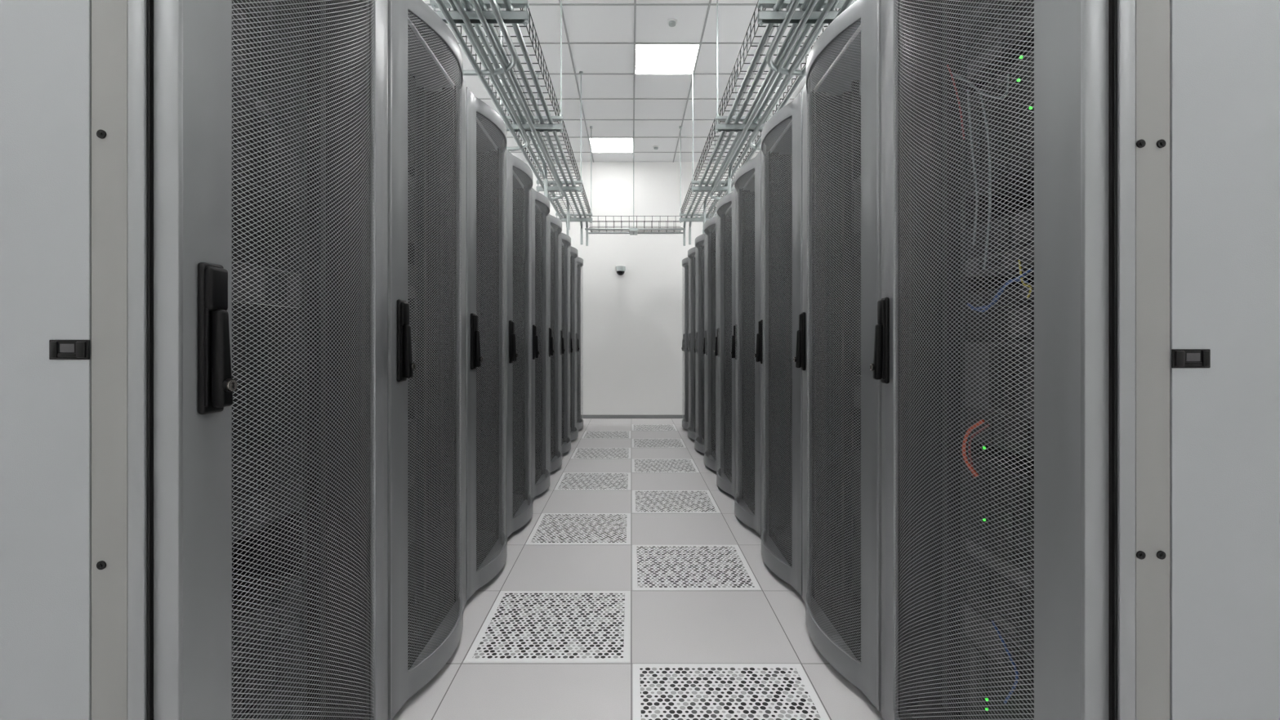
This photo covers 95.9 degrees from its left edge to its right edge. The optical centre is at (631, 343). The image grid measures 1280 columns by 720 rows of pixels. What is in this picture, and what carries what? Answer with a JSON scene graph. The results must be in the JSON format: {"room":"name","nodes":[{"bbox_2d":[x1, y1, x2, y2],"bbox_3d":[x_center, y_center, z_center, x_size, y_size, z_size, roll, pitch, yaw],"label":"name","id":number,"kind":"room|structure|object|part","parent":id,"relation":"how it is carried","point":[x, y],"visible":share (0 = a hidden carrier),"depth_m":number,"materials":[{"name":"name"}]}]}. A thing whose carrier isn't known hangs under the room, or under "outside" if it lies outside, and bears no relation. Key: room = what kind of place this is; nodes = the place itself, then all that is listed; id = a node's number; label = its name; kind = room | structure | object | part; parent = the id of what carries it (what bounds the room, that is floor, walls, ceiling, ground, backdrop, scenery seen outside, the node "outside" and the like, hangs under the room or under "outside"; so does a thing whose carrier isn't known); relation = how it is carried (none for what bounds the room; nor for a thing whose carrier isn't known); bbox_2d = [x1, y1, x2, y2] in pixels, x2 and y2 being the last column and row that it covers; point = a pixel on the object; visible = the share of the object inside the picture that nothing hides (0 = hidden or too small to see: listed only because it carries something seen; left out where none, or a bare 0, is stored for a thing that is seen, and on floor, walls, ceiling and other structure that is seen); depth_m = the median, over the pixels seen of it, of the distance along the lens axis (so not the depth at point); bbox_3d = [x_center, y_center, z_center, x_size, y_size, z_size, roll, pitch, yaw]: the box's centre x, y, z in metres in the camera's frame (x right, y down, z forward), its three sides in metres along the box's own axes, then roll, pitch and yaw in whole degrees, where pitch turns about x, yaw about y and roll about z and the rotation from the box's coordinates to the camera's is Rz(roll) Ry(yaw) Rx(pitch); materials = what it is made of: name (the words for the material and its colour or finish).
{"room":"server room","nodes":[
{"label":"server room","id":0,"kind":"room"},
{"bbox_2d":[524,161,743,414],"bbox_3d":[0.000,-0.813,8.890,6.600,3.926,0.100,0,0,0],"label":"wall","id":1,"kind":"structure","parent":0,"point":[631,343],"depth_m":8.84,"materials":[{"name":"white paint"}]},
{"bbox_2d":[615,265,625,275],"bbox_3d":[-0.165,-1.103,8.758,0.150,0.154,0.165,0,0,0],"label":"dome security camera","id":2,"kind":"object","parent":1,"relation":"attached to","point":[620,269],"visible":1,"depth_m":8.70,"materials":[{"name":"white plastic"}]},
{"bbox_2d":[580,414,684,418],"bbox_3d":[0.000,1.123,8.834,6.600,0.055,0.012,0,0,0],"label":"baseboard","id":3,"kind":"structure","parent":1,"relation":"attached to","point":[584,416],"depth_m":8.83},
{"bbox_2d":[392,418,883,719],"bbox_3d":[0.000,1.200,2.920,6.600,0.100,11.840,0,0,0],"label":"floor","id":4,"kind":"structure","parent":0,"point":[766,625],"depth_m":2.48,"materials":[{"name":"tile"}]},
{"bbox_2d":[0,0,388,719],"bbox_3d":[-1.227,0.018,1.297,1.172,2.265,0.806,0,0,0],"label":"rack","id":5,"kind":"object","parent":4,"relation":"on","point":[194,194],"visible":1,"depth_m":0.94,"materials":[{"name":"grey metal"}]},
{"bbox_3d":[-1.283,0.004,0.899,1.060,2.233,0.010,0,0,0],"label":"panel","id":6,"kind":"part","parent":5,"relation":"part of","materials":[{"name":"grey metal"}]},
{"bbox_3d":[-0.684,-0.008,0.961,0.048,0.250,0.046,0,0,6],"label":"handle","id":7,"kind":"part","parent":5,"relation":"part of","materials":[{"name":"black plastic"}]},
{"bbox_3d":[-0.697,0.003,1.300,0.112,2.235,0.784,0,0,0],"label":"door frame","id":8,"kind":"part","parent":5,"relation":"part of","materials":[{"name":"grey paint"}]},
{"bbox_3d":[-0.679,-0.007,1.300,0.061,2.115,0.588,0,0,0],"label":"door","id":9,"kind":"part","parent":5,"relation":"part of","materials":[{"name":"silver metal"}]},
{"bbox_2d":[388,0,466,719],"bbox_3d":[-1.227,0.018,2.102,1.172,2.265,0.796,0,0,0],"label":"rack","id":10,"kind":"object","parent":4,"relation":"on","point":[427,86],"visible":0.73,"depth_m":2.17,"materials":[{"name":"grey metal"}]},
{"bbox_3d":[-0.684,-0.008,1.761,0.048,0.250,0.046,0,0,6],"label":"handle","id":11,"kind":"part","parent":10,"relation":"part of","materials":[{"name":"black plastic"}]},
{"bbox_3d":[-0.679,-0.007,2.100,0.061,2.115,0.588,0,0,0],"label":"door","id":12,"kind":"part","parent":10,"relation":"part of","materials":[{"name":"silver metal"}]},
{"bbox_2d":[466,86,507,600],"bbox_3d":[-1.227,0.018,2.902,1.172,2.265,0.796,0,0,0],"label":"rack","id":13,"kind":"object","parent":4,"relation":"on","point":[486,131],"visible":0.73,"depth_m":3.10,"materials":[{"name":"grey metal"}]},
{"bbox_3d":[-0.684,-0.008,2.561,0.048,0.250,0.046,0,0,6],"label":"handle","id":14,"kind":"part","parent":13,"relation":"part of","materials":[{"name":"black plastic"}]},
{"bbox_3d":[-0.679,-0.007,2.900,0.061,2.115,0.588,0,0,0],"label":"door","id":15,"kind":"part","parent":13,"relation":"part of","materials":[{"name":"silver metal"}]},
{"bbox_2d":[506,148,532,538],"bbox_3d":[-1.227,0.018,3.702,1.172,2.265,0.796,0,0,0],"label":"rack","id":16,"kind":"object","parent":4,"relation":"on","point":[519,173],"visible":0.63,"depth_m":3.68,"materials":[{"name":"grey metal"}]},
{"bbox_3d":[-0.684,-0.008,3.361,0.048,0.250,0.046,0,0,6],"label":"handle","id":17,"kind":"part","parent":16,"relation":"part of","materials":[{"name":"black plastic"}]},
{"bbox_3d":[-0.679,-0.007,3.700,0.061,2.115,0.588,0,0,0],"label":"door","id":18,"kind":"part","parent":16,"relation":"part of","materials":[{"name":"silver metal"}]},
{"bbox_2d":[530,187,549,498],"bbox_3d":[-1.227,0.018,4.502,1.172,2.265,0.796,0,0,0],"label":"rack","id":19,"kind":"object","parent":4,"relation":"on","point":[540,473],"visible":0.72,"depth_m":4.47,"materials":[{"name":"grey metal"}]},
{"bbox_3d":[-0.684,-0.008,4.161,0.048,0.250,0.046,0,0,6],"label":"handle","id":20,"kind":"part","parent":19,"relation":"part of","materials":[{"name":"black plastic"}]},
{"bbox_3d":[-0.679,-0.007,4.500,0.061,2.115,0.588,0,0,0],"label":"door","id":21,"kind":"part","parent":19,"relation":"part of","materials":[{"name":"silver metal"}]},
{"bbox_2d":[547,214,561,472],"bbox_3d":[-1.227,0.018,5.302,1.172,2.265,0.796,0,0,0],"label":"rack","id":22,"kind":"object","parent":4,"relation":"on","point":[555,461],"visible":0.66,"depth_m":5.47,"materials":[{"name":"grey metal"}]},
{"bbox_3d":[-0.684,-0.008,4.961,0.048,0.250,0.046,0,0,6],"label":"handle","id":23,"kind":"part","parent":22,"relation":"part of","materials":[{"name":"black plastic"}]},
{"bbox_3d":[-0.679,-0.007,5.300,0.061,2.115,0.588,0,0,0],"label":"door","id":24,"kind":"part","parent":22,"relation":"part of","materials":[{"name":"silver metal"}]},
{"bbox_2d":[559,231,570,454],"bbox_3d":[-1.227,0.018,6.102,1.172,2.265,0.796,0,0,0],"label":"rack","id":25,"kind":"object","parent":4,"relation":"on","point":[565,242],"visible":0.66,"depth_m":6.07,"materials":[{"name":"grey metal"}]},
{"bbox_3d":[-0.684,-0.008,5.761,0.048,0.250,0.046,0,0,6],"label":"handle","id":26,"kind":"part","parent":25,"relation":"part of","materials":[{"name":"black plastic"}]},
{"bbox_3d":[-0.679,-0.007,6.100,0.061,2.115,0.588,0,0,0],"label":"door","id":27,"kind":"part","parent":25,"relation":"part of","materials":[{"name":"silver metal"}]},
{"bbox_2d":[567,245,578,440],"bbox_3d":[-1.227,0.018,6.902,1.172,2.265,0.796,0,0,0],"label":"rack","id":28,"kind":"object","parent":4,"relation":"on","point":[573,252],"visible":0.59,"depth_m":6.89,"materials":[{"name":"grey metal"}]},
{"bbox_3d":[-0.684,-0.008,6.561,0.048,0.250,0.046,0,0,6],"label":"handle","id":29,"kind":"part","parent":28,"relation":"part of","materials":[{"name":"black plastic"}]},
{"bbox_3d":[-0.679,-0.007,6.900,0.061,2.115,0.588,0,0,0],"label":"door","id":30,"kind":"part","parent":28,"relation":"part of","materials":[{"name":"silver metal"}]},
{"bbox_2d":[575,256,583,429],"bbox_3d":[-1.227,0.018,7.707,1.172,2.265,0.806,0,0,0],"label":"rack","id":31,"kind":"object","parent":4,"relation":"on","point":[580,260],"visible":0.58,"depth_m":7.70,"materials":[{"name":"grey metal"}]},
{"bbox_3d":[-0.684,-0.008,7.361,0.048,0.250,0.046,0,0,6],"label":"handle","id":32,"kind":"part","parent":31,"relation":"part of","materials":[{"name":"black plastic"}]},
{"bbox_2d":[463,423,829,719],"bbox_3d":[0.000,1.149,4.819,1.210,0.002,6.700,0,0,0],"label":"tiles","id":33,"kind":"object","parent":4,"relation":"on","point":[520,626],"depth_m":2.43,"materials":[{"name":"metal"}]},
{"bbox_2d":[681,257,690,429],"bbox_3d":[1.265,0.018,7.750,1.172,2.265,0.806,0,0,0],"label":"rack","id":34,"kind":"object","parent":4,"relation":"on","point":[684,261],"visible":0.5,"depth_m":7.94,"materials":[{"name":"grey metal"}]},
{"bbox_3d":[0.722,-0.008,8.086,0.048,0.250,0.046,0,0,6],"label":"handle","id":35,"kind":"part","parent":34,"relation":"part of","materials":[{"name":"black plastic"}]},
{"bbox_3d":[0.717,-0.007,7.747,0.061,2.115,0.588,0,0,0],"label":"door","id":36,"kind":"part","parent":34,"relation":"part of","materials":[{"name":"silver metal"}]},
{"bbox_2d":[686,246,697,439],"bbox_3d":[1.265,0.018,6.945,1.172,2.265,0.796,0,0,0],"label":"rack","id":37,"kind":"object","parent":4,"relation":"on","point":[691,252],"visible":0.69,"depth_m":7.21,"materials":[{"name":"grey metal"}]},
{"bbox_3d":[0.722,-0.008,7.286,0.048,0.250,0.046,0,0,6],"label":"handle","id":38,"kind":"part","parent":37,"relation":"part of","materials":[{"name":"black plastic"}]},
{"bbox_2d":[693,232,706,453],"bbox_3d":[1.265,0.018,6.145,1.172,2.265,0.796,0,0,0],"label":"rack","id":39,"kind":"object","parent":4,"relation":"on","point":[700,240],"visible":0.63,"depth_m":6.38,"materials":[{"name":"grey metal"}]},
{"bbox_3d":[0.722,-0.008,6.486,0.048,0.250,0.046,0,0,6],"label":"handle","id":40,"kind":"part","parent":39,"relation":"part of","materials":[{"name":"black plastic"}]},
{"bbox_3d":[0.717,-0.007,6.147,0.061,2.115,0.588,0,0,0],"label":"door","id":41,"kind":"part","parent":39,"relation":"part of","materials":[{"name":"silver metal"}]},
{"bbox_2d":[702,214,718,471],"bbox_3d":[1.265,0.018,5.345,1.172,2.265,0.796,0,0,0],"label":"rack","id":42,"kind":"object","parent":4,"relation":"on","point":[711,225],"visible":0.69,"depth_m":5.31,"materials":[{"name":"grey metal"}]},
{"bbox_3d":[0.722,-0.008,5.686,0.048,0.250,0.046,0,0,6],"label":"handle","id":43,"kind":"part","parent":42,"relation":"part of","materials":[{"name":"black plastic"}]},
{"bbox_3d":[0.717,-0.007,5.347,0.061,2.115,0.588,0,0,0],"label":"door","id":44,"kind":"part","parent":42,"relation":"part of","materials":[{"name":"silver metal"}]},
{"bbox_2d":[713,189,735,496],"bbox_3d":[1.265,0.018,4.545,1.172,2.265,0.796,0,0,0],"label":"rack","id":45,"kind":"object","parent":4,"relation":"on","point":[725,206],"visible":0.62,"depth_m":4.83,"materials":[{"name":"grey metal"}]},
{"bbox_3d":[0.722,-0.008,4.886,0.048,0.250,0.046,0,0,6],"label":"handle","id":46,"kind":"part","parent":45,"relation":"part of","materials":[{"name":"black plastic"}]},
{"bbox_3d":[0.717,-0.007,4.547,0.061,2.115,0.588,0,0,0],"label":"door","id":47,"kind":"part","parent":45,"relation":"part of","materials":[{"name":"silver metal"}]},
{"bbox_2d":[730,151,761,535],"bbox_3d":[1.265,0.018,3.745,1.172,2.265,0.796,0,0,0],"label":"rack","id":48,"kind":"object","parent":4,"relation":"on","point":[747,178],"visible":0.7,"depth_m":3.87,"materials":[{"name":"grey metal"}]},
{"bbox_3d":[0.722,-0.008,4.086,0.048,0.250,0.046,0,0,6],"label":"handle","id":49,"kind":"part","parent":48,"relation":"part of","materials":[{"name":"black plastic"}]},
{"bbox_3d":[0.717,-0.007,3.747,0.061,2.115,0.588,0,0,0],"label":"door","id":50,"kind":"part","parent":48,"relation":"part of","materials":[{"name":"silver metal"}]},
{"bbox_2d":[753,91,802,596],"bbox_3d":[1.265,0.018,2.945,1.172,2.265,0.796,0,0,0],"label":"rack","id":51,"kind":"object","parent":4,"relation":"on","point":[782,134],"visible":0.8,"depth_m":3.21,"materials":[{"name":"grey metal"}]},
{"bbox_3d":[0.722,-0.008,3.286,0.048,0.250,0.046,0,0,6],"label":"handle","id":52,"kind":"part","parent":51,"relation":"part of","materials":[{"name":"black plastic"}]},
{"bbox_3d":[0.717,-0.007,2.947,0.061,2.115,0.588,0,0,0],"label":"door","id":53,"kind":"part","parent":51,"relation":"part of","materials":[{"name":"silver metal"}]},
{"bbox_2d":[793,0,880,711],"bbox_3d":[1.265,0.018,2.145,1.172,2.265,0.796,0,0,0],"label":"rack","id":54,"kind":"object","parent":4,"relation":"on","point":[841,89],"visible":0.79,"depth_m":2.20,"materials":[{"name":"grey metal"}]},
{"bbox_3d":[0.722,-0.008,2.486,0.048,0.250,0.046,0,0,6],"label":"handle","id":55,"kind":"part","parent":54,"relation":"part of","materials":[{"name":"black plastic"}]},
{"bbox_3d":[0.717,-0.007,2.147,0.061,2.115,0.588,0,0,0],"label":"door","id":56,"kind":"part","parent":54,"relation":"part of","materials":[{"name":"silver metal"}]},
{"bbox_2d":[869,0,1279,719],"bbox_3d":[1.265,0.018,1.340,1.172,2.265,0.806,0,0,0],"label":"rack","id":57,"kind":"object","parent":4,"relation":"on","point":[1077,357],"visible":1,"depth_m":0.97,"materials":[{"name":"grey metal"}]},
{"bbox_3d":[0.722,-0.008,1.686,0.048,0.250,0.046,0,0,6],"label":"handle","id":58,"kind":"part","parent":57,"relation":"part of","materials":[{"name":"black plastic"}]},
{"bbox_3d":[0.717,-0.007,1.347,0.061,2.115,0.588,0,0,0],"label":"door","id":59,"kind":"part","parent":57,"relation":"part of","materials":[{"name":"silver metal"}]},
{"bbox_3d":[0.735,0.003,1.347,0.112,2.235,0.784,0,0,0],"label":"door frame","id":60,"kind":"part","parent":57,"relation":"part of","materials":[{"name":"grey paint"}]},
{"bbox_3d":[1.321,0.004,0.942,1.060,2.233,0.010,0,0,0],"label":"panel","id":61,"kind":"part","parent":57,"relation":"part of","materials":[{"name":"grey metal"}]},
{"bbox_2d":[422,0,857,161],"bbox_3d":[0.000,-2.826,2.920,6.600,0.100,11.840,0,0,0],"label":"ceiling","id":62,"kind":"structure","parent":0,"point":[584,24],"depth_m":5.99,"materials":[{"name":"tile"}]},
{"bbox_2d":[429,0,593,245],"bbox_3d":[-0.984,-2.037,4.325,0.973,1.478,6.850,0,0,0],"label":"cable tray","id":63,"kind":"object","parent":62,"relation":"hanging from","point":[457,15],"visible":0.96,"depth_m":3.61,"materials":[{"name":"metal"}]},
{"bbox_2d":[588,137,633,152],"bbox_3d":[-0.275,-2.770,8.085,0.606,0.011,0.606,0,0,0],"label":"ceiling light panel","id":64,"kind":"object","parent":62,"relation":"in","point":[599,144],"depth_m":8.08,"materials":[{"name":"white plastic"}]},
{"bbox_2d":[426,0,814,162],"bbox_3d":[0.000,-2.772,2.920,6.600,0.007,11.840,0,0,0],"label":"grid","id":65,"kind":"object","parent":62,"relation":"attached to","point":[635,4],"depth_m":5.94,"materials":[{"name":"grey metal"}]},
{"bbox_2d":[584,131,685,235],"bbox_3d":[0.050,-2.098,7.600,1.300,1.356,0.320,0,0,0],"label":"cable tray","id":66,"kind":"object","parent":62,"relation":"hanging from","point":[633,230],"visible":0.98,"depth_m":7.47,"materials":[{"name":"metal"}]},
{"bbox_2d":[588,215,682,231],"bbox_3d":[0.055,-1.563,7.600,1.210,0.160,0.306,0,0,0],"label":"cable tray","id":67,"kind":"object","parent":66,"relation":"on","point":[591,229],"depth_m":7.46,"materials":[{"name":"metal"}]},
{"bbox_2d":[634,43,700,74],"bbox_3d":[0.335,-2.770,5.645,0.606,0.011,0.606,0,0,0],"label":"ceiling light panel","id":68,"kind":"object","parent":62,"relation":"in","point":[649,58],"depth_m":5.62,"materials":[{"name":"white plastic"}]},
{"bbox_2d":[667,17,677,26],"bbox_3d":[0.352,-2.760,4.980,0.090,0.033,0.090,0,0,0],"label":"smoke detector","id":69,"kind":"object","parent":62,"relation":"attached to","point":[671,22],"depth_m":4.96,"materials":[{"name":"white plastic"}]},
{"bbox_2d":[678,0,856,245],"bbox_3d":[1.099,-2.037,4.325,0.973,1.478,6.850,0,0,0],"label":"cable tray","id":70,"kind":"object","parent":62,"relation":"hanging from","point":[809,13],"visible":0.91,"depth_m":3.64,"materials":[{"name":"metal"}]},
{"bbox_2d":[652,145,659,149],"bbox_3d":[0.347,-2.760,8.160,0.090,0.033,0.090,0,0,0],"label":"sprinkler","id":71,"kind":"object","parent":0,"point":[656,147],"depth_m":8.13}
]}

